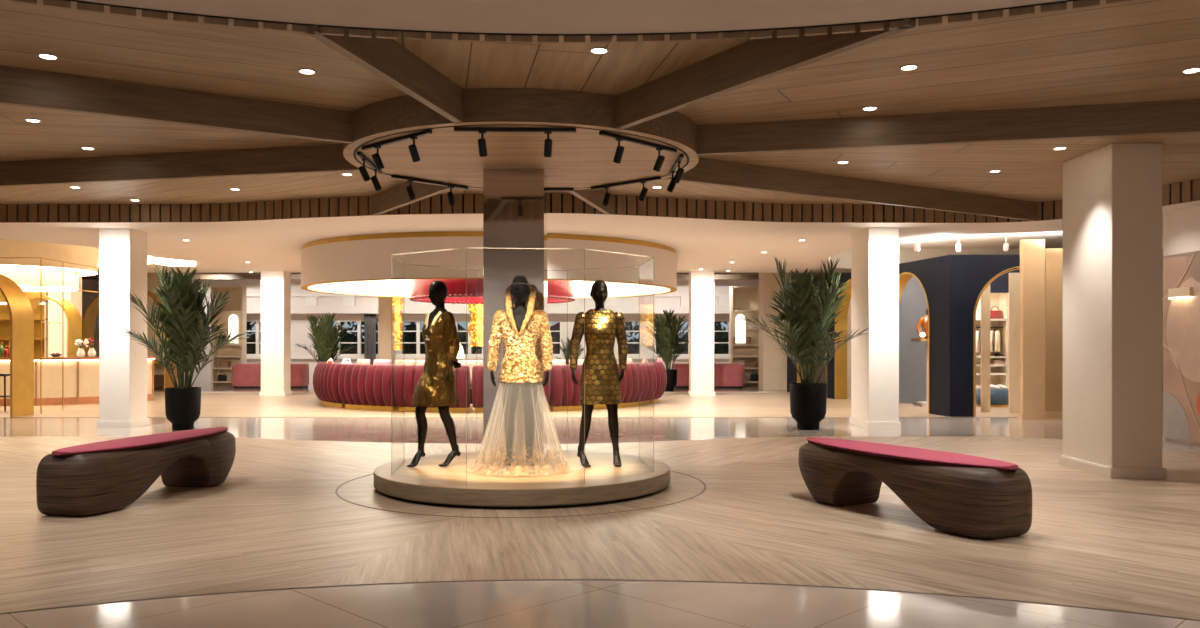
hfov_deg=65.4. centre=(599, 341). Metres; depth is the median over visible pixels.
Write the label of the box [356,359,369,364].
cushion
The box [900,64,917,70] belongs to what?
recessed light
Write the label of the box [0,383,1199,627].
floor
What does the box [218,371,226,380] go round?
handbag
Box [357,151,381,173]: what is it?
track
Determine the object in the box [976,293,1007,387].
display shelves
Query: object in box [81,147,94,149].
recessed light
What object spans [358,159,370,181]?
track spotlight
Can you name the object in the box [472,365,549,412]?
sofa
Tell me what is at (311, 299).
trim
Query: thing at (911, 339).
shelf
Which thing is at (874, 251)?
column
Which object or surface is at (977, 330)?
jacket
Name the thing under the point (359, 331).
window
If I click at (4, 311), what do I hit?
shelf unit
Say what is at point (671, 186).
track spotlight
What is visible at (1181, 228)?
wall
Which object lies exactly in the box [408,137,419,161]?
track spotlight
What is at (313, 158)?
ceiling beam
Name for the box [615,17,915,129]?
ceiling beam
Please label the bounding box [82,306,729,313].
trim
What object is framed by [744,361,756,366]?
basket
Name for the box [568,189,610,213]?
ceiling beam
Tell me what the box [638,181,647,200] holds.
track spotlight
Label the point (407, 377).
sofa
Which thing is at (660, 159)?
track spotlight
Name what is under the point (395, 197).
ceiling beam
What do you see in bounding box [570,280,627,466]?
mannequin
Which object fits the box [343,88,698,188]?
ring
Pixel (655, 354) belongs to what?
window
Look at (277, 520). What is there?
floor
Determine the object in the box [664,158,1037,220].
ceiling beam
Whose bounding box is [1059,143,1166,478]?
column
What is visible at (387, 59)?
ceiling beam
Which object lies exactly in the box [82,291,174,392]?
archway
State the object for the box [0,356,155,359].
countertop
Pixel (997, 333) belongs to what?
jacket
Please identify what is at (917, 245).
spotlight
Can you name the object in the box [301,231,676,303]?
ceiling canopy
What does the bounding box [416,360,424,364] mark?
cushion
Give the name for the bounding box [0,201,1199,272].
ceiling
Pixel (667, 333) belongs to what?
potted palm
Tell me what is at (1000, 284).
wall
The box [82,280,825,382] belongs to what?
wall
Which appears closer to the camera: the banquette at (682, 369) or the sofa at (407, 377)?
the sofa at (407, 377)
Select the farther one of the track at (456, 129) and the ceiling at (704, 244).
the ceiling at (704, 244)
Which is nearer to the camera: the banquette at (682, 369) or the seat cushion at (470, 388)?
the seat cushion at (470, 388)
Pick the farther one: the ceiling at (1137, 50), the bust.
the bust
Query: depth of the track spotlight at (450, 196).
10.40 m
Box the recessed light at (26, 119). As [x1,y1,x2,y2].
[25,118,40,122]
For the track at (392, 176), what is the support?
attached to the ceiling at (584, 158)
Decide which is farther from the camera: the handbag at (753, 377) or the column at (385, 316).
the handbag at (753, 377)
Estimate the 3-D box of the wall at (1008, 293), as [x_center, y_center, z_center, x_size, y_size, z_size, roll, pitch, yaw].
[9.650,-0.115,20.500,0.100,3.030,5.800,0,0,0]
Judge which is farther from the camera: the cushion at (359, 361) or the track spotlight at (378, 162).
the cushion at (359, 361)
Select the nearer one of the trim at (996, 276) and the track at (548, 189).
the track at (548, 189)
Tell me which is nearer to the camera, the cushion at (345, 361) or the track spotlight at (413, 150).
the track spotlight at (413, 150)
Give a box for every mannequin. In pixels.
[407,280,460,466]
[471,276,570,473]
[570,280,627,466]
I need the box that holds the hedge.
[247,322,727,353]
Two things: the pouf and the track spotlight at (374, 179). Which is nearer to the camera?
the track spotlight at (374, 179)
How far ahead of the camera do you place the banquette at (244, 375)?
28.21 m
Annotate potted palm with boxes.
[123,266,245,429]
[296,313,355,362]
[556,338,584,364]
[641,309,688,390]
[741,257,869,429]
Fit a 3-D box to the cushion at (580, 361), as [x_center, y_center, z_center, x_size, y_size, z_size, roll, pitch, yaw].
[-0.417,0.640,19.512,0.520,0.555,0.201,0,0,-36]
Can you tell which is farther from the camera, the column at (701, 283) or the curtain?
the curtain
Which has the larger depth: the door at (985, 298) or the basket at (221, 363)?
the basket at (221, 363)
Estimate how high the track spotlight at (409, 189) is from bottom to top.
0.207 m
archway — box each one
[0,274,33,416]
[28,296,81,356]
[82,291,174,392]
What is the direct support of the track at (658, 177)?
attached to the ceiling at (584, 158)
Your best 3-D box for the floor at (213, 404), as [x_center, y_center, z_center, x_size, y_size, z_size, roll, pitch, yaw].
[-3.500,1.396,21.750,41.000,0.001,8.900,0,0,0]
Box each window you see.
[95,320,96,355]
[247,320,260,355]
[317,320,377,355]
[400,320,424,355]
[455,320,482,355]
[548,320,561,355]
[625,320,641,355]
[654,320,688,355]
[714,320,729,355]
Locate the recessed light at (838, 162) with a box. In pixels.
[837,161,848,163]
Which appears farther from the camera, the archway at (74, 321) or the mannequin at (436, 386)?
the archway at (74, 321)
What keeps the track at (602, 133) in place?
attached to the ceiling at (584, 158)
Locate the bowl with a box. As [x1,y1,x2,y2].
[50,353,61,356]
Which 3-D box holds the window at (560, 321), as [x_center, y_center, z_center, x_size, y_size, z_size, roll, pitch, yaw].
[-1.574,-0.145,32.070,0.548,1.250,0.116,0,0,0]
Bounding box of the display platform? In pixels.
[374,450,669,508]
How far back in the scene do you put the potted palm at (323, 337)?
25.73 m
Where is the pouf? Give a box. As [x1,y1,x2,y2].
[976,388,1008,406]
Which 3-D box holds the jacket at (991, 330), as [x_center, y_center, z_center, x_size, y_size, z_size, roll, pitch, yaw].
[9.280,-0.056,22.180,0.110,0.592,0.527,0,0,28]
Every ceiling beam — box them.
[0,65,354,143]
[0,144,358,186]
[82,274,838,279]
[98,273,844,273]
[308,24,462,123]
[372,182,454,215]
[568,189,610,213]
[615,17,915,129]
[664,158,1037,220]
[697,99,1199,154]
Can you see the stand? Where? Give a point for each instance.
(916, 403)
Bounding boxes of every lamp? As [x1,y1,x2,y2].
[0,239,97,291]
[457,344,463,357]
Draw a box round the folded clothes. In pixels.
[990,360,1004,364]
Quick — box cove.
[97,248,153,264]
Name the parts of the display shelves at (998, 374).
panel, shelf, shelf, shelf, panel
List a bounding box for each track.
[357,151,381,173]
[361,129,431,149]
[391,175,467,188]
[454,127,575,132]
[547,188,573,190]
[591,176,660,189]
[599,131,676,152]
[668,154,683,175]
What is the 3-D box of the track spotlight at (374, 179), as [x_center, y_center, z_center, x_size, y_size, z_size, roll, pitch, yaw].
[-2.255,-1.628,9.417,0.115,0.208,0.066,0,0,13]
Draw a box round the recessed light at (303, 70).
[298,68,315,74]
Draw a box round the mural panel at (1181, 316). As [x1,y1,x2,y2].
[1162,251,1199,443]
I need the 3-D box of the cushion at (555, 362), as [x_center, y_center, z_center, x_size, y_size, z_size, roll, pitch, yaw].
[-0.924,0.640,19.199,0.520,0.555,0.201,0,0,-27]
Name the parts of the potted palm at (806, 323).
stem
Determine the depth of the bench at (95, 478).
7.82 m
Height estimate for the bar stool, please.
0.768 m
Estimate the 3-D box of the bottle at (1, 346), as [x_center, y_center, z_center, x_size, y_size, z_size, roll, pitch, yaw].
[-13.199,0.170,20.620,0.090,0.340,0.090,0,0,0]
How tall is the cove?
0.370 m
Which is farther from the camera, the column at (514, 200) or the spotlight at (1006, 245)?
the spotlight at (1006, 245)
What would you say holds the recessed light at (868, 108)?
in the ceiling at (1137, 50)
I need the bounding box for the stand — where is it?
[911,339,927,406]
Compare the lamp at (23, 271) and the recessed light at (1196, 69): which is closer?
the recessed light at (1196, 69)
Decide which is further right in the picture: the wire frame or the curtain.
the curtain
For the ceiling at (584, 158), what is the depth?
8.90 m
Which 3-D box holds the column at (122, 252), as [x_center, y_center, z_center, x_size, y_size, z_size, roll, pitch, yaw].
[-7.920,-0.225,15.550,0.550,3.250,0.650,0,0,0]
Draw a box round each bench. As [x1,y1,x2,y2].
[36,427,235,515]
[798,437,1031,539]
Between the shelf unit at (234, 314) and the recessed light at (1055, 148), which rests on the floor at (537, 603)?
the shelf unit at (234, 314)
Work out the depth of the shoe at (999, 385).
20.14 m
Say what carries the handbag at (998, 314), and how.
on the display shelves at (998, 374)
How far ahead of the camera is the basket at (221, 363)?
29.38 m
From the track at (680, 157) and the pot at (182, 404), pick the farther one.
the pot at (182, 404)
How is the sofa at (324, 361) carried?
on the floor at (213, 404)
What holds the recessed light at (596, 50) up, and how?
in the ceiling at (1137, 50)
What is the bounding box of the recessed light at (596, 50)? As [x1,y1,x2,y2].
[590,47,607,53]
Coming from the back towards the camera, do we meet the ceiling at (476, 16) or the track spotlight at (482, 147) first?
the track spotlight at (482, 147)
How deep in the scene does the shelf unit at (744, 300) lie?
29.64 m
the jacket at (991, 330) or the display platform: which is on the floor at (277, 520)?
the display platform
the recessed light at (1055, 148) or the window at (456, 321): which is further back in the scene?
the window at (456, 321)
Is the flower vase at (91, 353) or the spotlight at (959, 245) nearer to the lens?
the spotlight at (959, 245)
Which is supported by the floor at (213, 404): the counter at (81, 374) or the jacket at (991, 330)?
the counter at (81, 374)
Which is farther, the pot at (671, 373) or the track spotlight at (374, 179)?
the pot at (671, 373)
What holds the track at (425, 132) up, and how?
attached to the ceiling at (584, 158)
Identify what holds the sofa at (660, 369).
on the floor at (213, 404)
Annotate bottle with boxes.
[0,342,3,356]
[3,346,8,356]
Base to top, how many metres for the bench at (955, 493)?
0.526 m
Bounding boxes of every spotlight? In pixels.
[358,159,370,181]
[371,170,381,190]
[372,146,384,169]
[406,180,415,199]
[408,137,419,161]
[447,186,454,204]
[478,131,486,156]
[544,132,551,156]
[602,187,610,205]
[613,138,623,163]
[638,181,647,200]
[653,148,664,171]
[667,171,675,191]
[673,161,683,182]
[914,238,919,250]
[956,236,961,250]
[1003,233,1008,250]
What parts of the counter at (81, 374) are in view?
panel, panel, panel, panel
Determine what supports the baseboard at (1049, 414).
attached to the wall at (1053, 257)
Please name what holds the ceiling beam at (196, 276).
attached to the ceiling
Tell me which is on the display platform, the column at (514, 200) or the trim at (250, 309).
the column at (514, 200)
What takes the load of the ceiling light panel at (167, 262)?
attached to the ceiling at (704, 244)
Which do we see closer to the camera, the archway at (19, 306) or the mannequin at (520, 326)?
the mannequin at (520, 326)
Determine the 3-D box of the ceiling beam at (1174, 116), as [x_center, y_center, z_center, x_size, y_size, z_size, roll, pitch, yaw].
[4.481,-1.915,7.992,7.346,0.300,0.072,0,0,13]
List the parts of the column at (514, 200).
trim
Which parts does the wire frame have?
rail, rail, rail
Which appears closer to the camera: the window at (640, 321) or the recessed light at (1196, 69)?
the recessed light at (1196, 69)
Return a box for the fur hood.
[505,284,535,335]
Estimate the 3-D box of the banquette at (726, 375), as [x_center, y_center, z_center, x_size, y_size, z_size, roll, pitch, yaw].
[3.898,1.030,28.620,1.020,0.740,0.848,0,0,0]
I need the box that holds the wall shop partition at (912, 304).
[899,276,927,402]
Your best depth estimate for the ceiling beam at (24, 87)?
7.47 m
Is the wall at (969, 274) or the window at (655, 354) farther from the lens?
the window at (655, 354)
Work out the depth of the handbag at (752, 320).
29.42 m
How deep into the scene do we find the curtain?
31.68 m
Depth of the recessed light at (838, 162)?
10.58 m
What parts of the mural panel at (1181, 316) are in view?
frame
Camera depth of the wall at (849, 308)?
23.40 m
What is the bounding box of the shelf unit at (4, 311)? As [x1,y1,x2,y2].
[0,291,47,356]
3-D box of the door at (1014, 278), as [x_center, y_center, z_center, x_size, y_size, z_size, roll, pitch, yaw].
[8.171,0.021,18.281,0.333,2.750,0.078,0,0,0]
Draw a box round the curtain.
[364,314,375,364]
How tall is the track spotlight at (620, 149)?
0.207 m
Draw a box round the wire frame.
[0,257,98,413]
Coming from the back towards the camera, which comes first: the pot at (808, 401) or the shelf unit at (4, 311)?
the shelf unit at (4, 311)
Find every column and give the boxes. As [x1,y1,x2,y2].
[48,276,81,356]
[97,229,149,427]
[147,273,184,389]
[259,271,291,395]
[378,297,395,364]
[482,169,547,461]
[688,271,714,395]
[759,273,788,389]
[849,228,900,428]
[1018,239,1046,419]
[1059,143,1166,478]
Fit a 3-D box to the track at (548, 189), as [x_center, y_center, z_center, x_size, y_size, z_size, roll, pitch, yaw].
[-0.802,-1.747,10.699,1.000,0.030,0.037,0,0,-2]
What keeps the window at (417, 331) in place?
in the wall at (299, 322)
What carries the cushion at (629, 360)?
on the sofa at (638, 386)
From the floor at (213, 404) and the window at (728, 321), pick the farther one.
the window at (728, 321)
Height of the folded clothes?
0.102 m
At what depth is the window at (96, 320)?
32.01 m
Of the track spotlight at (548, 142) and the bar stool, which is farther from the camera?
the bar stool
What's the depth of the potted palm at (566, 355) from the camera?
27.50 m
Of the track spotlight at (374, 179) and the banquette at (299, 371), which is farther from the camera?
the banquette at (299, 371)
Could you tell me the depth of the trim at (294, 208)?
13.64 m
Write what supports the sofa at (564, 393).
on the floor at (213, 404)
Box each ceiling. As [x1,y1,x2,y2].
[0,0,1199,203]
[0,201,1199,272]
[79,0,1063,33]
[343,122,698,189]
[828,230,1162,267]
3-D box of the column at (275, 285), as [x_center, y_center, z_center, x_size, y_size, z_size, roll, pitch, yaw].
[-8.520,-0.225,24.575,0.650,3.250,0.600,0,0,0]
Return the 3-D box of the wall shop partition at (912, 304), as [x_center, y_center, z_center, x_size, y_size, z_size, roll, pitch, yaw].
[6.875,-0.115,21.340,1.450,3.030,0.080,0,0,0]
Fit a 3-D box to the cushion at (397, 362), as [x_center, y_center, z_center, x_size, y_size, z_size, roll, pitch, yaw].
[-4.008,0.640,19.119,0.520,0.555,0.201,0,0,24]
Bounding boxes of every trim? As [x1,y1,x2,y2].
[0,0,1143,43]
[0,178,1199,222]
[82,294,814,305]
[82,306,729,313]
[209,357,823,358]
[797,272,929,413]
[973,266,1019,416]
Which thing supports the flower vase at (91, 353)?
on the counter at (81, 374)
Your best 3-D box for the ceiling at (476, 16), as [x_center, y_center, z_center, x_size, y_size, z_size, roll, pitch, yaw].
[-0.150,-1.952,-1.100,13.160,0.295,13.160,0,0,0]
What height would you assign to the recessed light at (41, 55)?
0.009 m
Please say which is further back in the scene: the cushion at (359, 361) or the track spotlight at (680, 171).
the cushion at (359, 361)
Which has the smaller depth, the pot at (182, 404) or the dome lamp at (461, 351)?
the pot at (182, 404)
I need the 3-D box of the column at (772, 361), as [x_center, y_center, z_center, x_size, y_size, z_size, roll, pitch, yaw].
[5.125,-0.410,27.600,0.750,3.620,0.800,0,0,0]
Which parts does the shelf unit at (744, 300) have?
panel, lit arch panel, shelf, shelf, shelf, shelf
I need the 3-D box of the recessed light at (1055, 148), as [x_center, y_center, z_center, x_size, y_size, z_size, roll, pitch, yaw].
[4.825,-2.031,9.808,0.132,0.009,0.132,0,0,0]
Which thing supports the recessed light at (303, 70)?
in the ceiling at (1137, 50)
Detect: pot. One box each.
[165,387,200,429]
[665,369,676,390]
[789,383,826,429]
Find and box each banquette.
[232,363,260,387]
[291,363,308,387]
[672,363,688,387]
[714,363,744,387]
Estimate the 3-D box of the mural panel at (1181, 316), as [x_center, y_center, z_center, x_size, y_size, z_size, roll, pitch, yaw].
[8.076,0.071,10.807,0.048,2.603,5.214,0,0,0]
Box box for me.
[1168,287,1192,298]
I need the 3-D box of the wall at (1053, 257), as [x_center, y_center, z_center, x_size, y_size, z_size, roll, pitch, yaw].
[12.600,-0.160,17.300,8.800,3.120,0.200,0,0,0]
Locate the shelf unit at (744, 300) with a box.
[730,286,758,385]
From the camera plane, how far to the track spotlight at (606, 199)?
10.46 m
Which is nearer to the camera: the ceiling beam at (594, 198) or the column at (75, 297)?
the ceiling beam at (594, 198)
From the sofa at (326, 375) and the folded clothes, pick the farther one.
the folded clothes
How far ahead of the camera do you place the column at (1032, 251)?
16.85 m
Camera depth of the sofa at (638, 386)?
20.14 m
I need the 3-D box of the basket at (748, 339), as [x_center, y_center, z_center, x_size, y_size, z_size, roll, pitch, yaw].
[4.497,-0.045,29.480,0.544,0.232,0.243,0,0,0]
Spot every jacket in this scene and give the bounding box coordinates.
[976,329,979,351]
[990,329,993,351]
[995,330,1000,351]
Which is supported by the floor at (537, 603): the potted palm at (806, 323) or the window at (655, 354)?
the potted palm at (806, 323)
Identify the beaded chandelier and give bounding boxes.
[391,294,402,349]
[467,303,482,346]
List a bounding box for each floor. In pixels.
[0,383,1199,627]
[0,392,1017,416]
[0,436,1199,619]
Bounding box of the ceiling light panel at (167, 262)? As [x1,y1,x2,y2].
[147,258,195,265]
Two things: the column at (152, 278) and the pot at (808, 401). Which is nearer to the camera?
the pot at (808, 401)
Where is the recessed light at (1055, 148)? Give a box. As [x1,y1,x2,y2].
[1053,147,1066,149]
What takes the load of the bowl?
on the counter at (81, 374)
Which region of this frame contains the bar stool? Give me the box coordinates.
[0,373,9,410]
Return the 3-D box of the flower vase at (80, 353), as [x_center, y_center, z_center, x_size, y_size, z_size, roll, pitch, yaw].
[-11.577,0.133,20.863,0.273,0.414,0.304,0,0,-14]
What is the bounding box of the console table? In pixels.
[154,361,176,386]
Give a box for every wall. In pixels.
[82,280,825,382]
[787,255,949,416]
[847,299,850,397]
[950,255,1019,416]
[990,268,1019,292]
[1008,293,1008,388]
[1045,249,1162,411]
[1163,205,1199,445]
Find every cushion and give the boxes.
[341,358,350,363]
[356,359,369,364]
[373,359,390,364]
[395,360,415,365]
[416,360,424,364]
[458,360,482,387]
[470,388,471,403]
[553,360,565,364]
[569,359,583,364]
[627,358,632,363]
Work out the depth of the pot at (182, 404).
14.78 m
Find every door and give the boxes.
[981,284,989,411]
[1009,273,1019,412]
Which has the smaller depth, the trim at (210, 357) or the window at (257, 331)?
the trim at (210, 357)
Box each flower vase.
[75,339,88,356]
[82,338,98,356]
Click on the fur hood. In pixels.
(520, 315)
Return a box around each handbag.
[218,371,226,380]
[750,314,758,327]
[750,370,758,380]
[990,306,1002,318]
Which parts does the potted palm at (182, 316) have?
stem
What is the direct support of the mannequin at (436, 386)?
on the display platform
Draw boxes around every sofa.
[313,361,326,399]
[314,363,344,407]
[338,364,398,410]
[394,365,472,412]
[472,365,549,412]
[547,365,606,410]
[618,363,656,407]
[650,361,666,403]
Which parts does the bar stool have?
seat, leg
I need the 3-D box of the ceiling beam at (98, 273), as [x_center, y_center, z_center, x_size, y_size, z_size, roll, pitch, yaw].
[-3.500,-2.130,28.110,40.800,0.180,0.220,0,0,0]
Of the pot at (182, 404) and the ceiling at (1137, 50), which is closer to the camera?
the ceiling at (1137, 50)
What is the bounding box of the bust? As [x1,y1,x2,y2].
[916,310,927,338]
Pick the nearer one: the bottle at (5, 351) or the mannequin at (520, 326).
the mannequin at (520, 326)
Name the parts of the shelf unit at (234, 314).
panel, shelf, shelf, shelf, shelf, panel, shelf, lit arch panel, panel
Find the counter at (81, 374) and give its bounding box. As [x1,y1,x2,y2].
[0,356,155,405]
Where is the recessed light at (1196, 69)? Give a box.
[1182,67,1199,73]
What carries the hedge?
on the ground
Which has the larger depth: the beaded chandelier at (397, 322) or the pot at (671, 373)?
the pot at (671, 373)
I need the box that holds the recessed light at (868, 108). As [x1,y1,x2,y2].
[862,106,877,110]
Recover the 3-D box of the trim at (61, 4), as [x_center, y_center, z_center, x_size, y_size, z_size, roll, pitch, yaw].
[-0.154,-1.925,2.330,13.245,0.320,6.399,0,0,0]
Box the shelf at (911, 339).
[911,339,927,340]
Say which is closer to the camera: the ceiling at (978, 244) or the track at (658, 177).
the track at (658, 177)
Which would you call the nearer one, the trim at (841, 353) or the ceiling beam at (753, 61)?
the ceiling beam at (753, 61)
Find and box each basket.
[219,361,229,366]
[734,337,750,343]
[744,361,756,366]
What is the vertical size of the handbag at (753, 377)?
0.340 m
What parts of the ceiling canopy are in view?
luminous panel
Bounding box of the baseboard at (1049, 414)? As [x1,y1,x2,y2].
[1045,412,1162,417]
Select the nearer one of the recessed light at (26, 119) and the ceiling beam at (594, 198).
the recessed light at (26, 119)
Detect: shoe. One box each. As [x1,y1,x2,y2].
[990,384,999,388]
[997,384,1007,388]
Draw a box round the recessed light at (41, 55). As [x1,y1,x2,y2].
[37,53,58,59]
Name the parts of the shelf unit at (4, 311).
panel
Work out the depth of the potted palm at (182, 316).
14.78 m
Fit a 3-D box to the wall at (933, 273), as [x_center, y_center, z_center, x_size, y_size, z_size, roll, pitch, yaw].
[5.954,-0.115,21.835,0.140,3.030,8.845,0,0,-8]
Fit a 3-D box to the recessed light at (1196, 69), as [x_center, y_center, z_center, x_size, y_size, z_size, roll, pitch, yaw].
[4.429,-2.031,6.995,0.132,0.009,0.132,0,0,0]
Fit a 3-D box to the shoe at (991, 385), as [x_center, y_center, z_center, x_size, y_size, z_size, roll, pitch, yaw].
[8.499,0.965,20.152,0.080,0.094,0.284,0,0,-30]
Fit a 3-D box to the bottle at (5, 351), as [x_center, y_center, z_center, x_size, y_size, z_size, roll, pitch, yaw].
[-13.024,0.210,20.500,0.100,0.260,0.100,0,0,0]
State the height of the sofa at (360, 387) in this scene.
0.935 m
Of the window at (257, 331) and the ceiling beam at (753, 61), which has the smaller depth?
the ceiling beam at (753, 61)
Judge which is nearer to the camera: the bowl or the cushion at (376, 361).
the cushion at (376, 361)
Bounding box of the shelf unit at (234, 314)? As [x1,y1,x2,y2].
[211,286,246,386]

